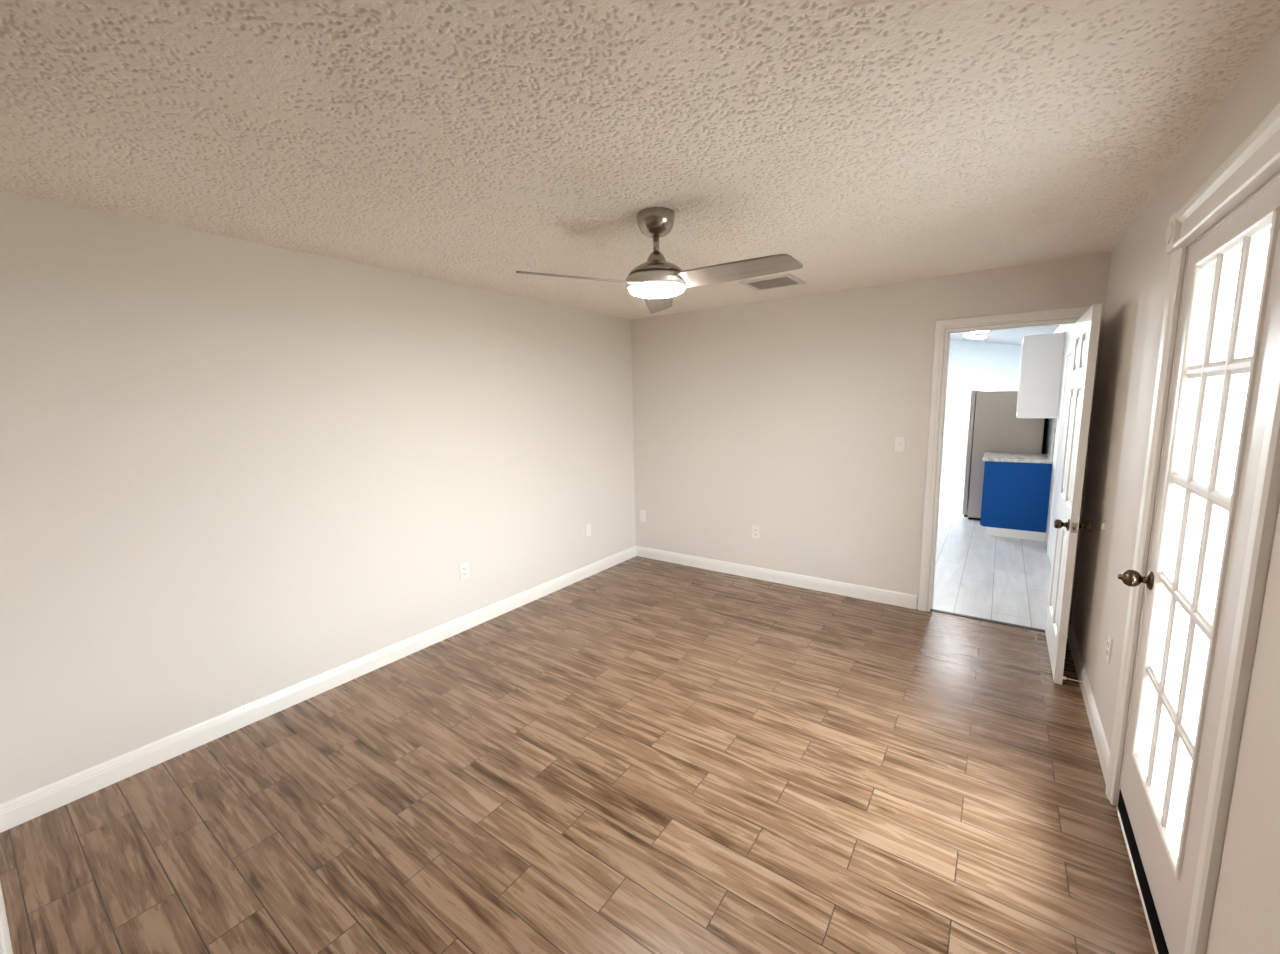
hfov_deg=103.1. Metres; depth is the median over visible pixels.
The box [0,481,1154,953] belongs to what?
floor
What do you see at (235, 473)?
wall
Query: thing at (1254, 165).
trim
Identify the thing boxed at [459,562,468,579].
wall outlet
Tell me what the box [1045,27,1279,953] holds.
wall
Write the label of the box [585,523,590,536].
wall plate
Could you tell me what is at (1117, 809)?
threshold
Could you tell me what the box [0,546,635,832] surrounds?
baseboard
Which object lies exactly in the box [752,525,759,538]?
wall outlet
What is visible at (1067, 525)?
door
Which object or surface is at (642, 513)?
wall plate
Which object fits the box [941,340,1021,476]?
wall
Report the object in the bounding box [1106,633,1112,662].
wall outlet
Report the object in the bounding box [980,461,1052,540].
base cabinet
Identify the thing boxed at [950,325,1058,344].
ceiling
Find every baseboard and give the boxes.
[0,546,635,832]
[0,882,12,953]
[636,546,916,608]
[941,476,964,482]
[1068,623,1109,783]
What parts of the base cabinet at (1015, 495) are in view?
door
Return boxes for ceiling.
[0,0,1279,318]
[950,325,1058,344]
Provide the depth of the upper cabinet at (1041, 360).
5.47 m
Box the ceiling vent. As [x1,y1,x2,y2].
[739,274,805,290]
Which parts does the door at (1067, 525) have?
knob, latch plate, knob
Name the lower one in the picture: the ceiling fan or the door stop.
the door stop
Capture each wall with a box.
[0,191,635,803]
[631,253,1110,637]
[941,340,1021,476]
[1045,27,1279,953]
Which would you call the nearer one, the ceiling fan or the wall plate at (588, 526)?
the ceiling fan
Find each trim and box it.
[918,305,1091,610]
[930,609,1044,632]
[1047,346,1072,555]
[1049,354,1072,565]
[1105,103,1279,953]
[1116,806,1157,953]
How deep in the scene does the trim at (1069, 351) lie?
4.98 m
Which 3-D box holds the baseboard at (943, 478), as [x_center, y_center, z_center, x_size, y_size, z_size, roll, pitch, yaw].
[6.048,0.050,9.614,2.125,0.108,0.014,5,10,35]
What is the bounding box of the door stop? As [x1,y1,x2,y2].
[1062,676,1082,683]
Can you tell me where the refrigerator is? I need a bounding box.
[962,390,1047,519]
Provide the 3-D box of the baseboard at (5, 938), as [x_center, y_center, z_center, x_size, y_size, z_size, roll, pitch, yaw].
[-2.110,1.372,1.670,0.986,0.108,0.014,5,10,35]
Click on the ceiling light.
(973, 336)
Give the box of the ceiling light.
[963,334,987,338]
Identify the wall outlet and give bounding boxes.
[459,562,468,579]
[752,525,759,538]
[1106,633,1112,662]
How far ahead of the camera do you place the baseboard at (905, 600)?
4.46 m
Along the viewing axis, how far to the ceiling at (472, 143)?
1.53 m
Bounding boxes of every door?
[1045,304,1101,684]
[1118,177,1279,953]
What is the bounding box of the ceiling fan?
[516,207,802,313]
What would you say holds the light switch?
attached to the wall at (783, 417)
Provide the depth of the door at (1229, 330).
1.44 m
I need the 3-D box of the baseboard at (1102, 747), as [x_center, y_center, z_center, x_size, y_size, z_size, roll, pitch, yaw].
[2.383,1.126,2.717,0.014,0.108,1.618,5,10,35]
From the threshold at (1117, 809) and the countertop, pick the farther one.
the countertop
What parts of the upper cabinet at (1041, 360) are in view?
door, door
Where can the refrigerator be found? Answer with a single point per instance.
(994, 426)
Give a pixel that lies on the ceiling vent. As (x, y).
(786, 280)
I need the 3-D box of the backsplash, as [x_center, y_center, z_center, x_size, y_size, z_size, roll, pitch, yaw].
[4.941,-0.512,6.140,0.013,0.458,1.648,5,10,35]
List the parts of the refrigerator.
door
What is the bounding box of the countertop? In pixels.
[983,452,1052,463]
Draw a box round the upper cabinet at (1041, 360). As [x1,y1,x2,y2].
[1016,332,1064,417]
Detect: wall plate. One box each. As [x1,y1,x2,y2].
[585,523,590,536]
[640,510,645,521]
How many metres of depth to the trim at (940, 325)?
3.64 m
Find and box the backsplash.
[1045,418,1056,459]
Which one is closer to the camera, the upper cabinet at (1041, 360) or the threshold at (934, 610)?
the threshold at (934, 610)
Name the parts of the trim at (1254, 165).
casing, head casing, casing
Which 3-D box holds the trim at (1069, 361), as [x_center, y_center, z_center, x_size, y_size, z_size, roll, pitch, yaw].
[3.868,-0.130,4.655,0.008,1.955,0.800,5,10,35]
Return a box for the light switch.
[895,436,905,451]
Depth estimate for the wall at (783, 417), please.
4.20 m

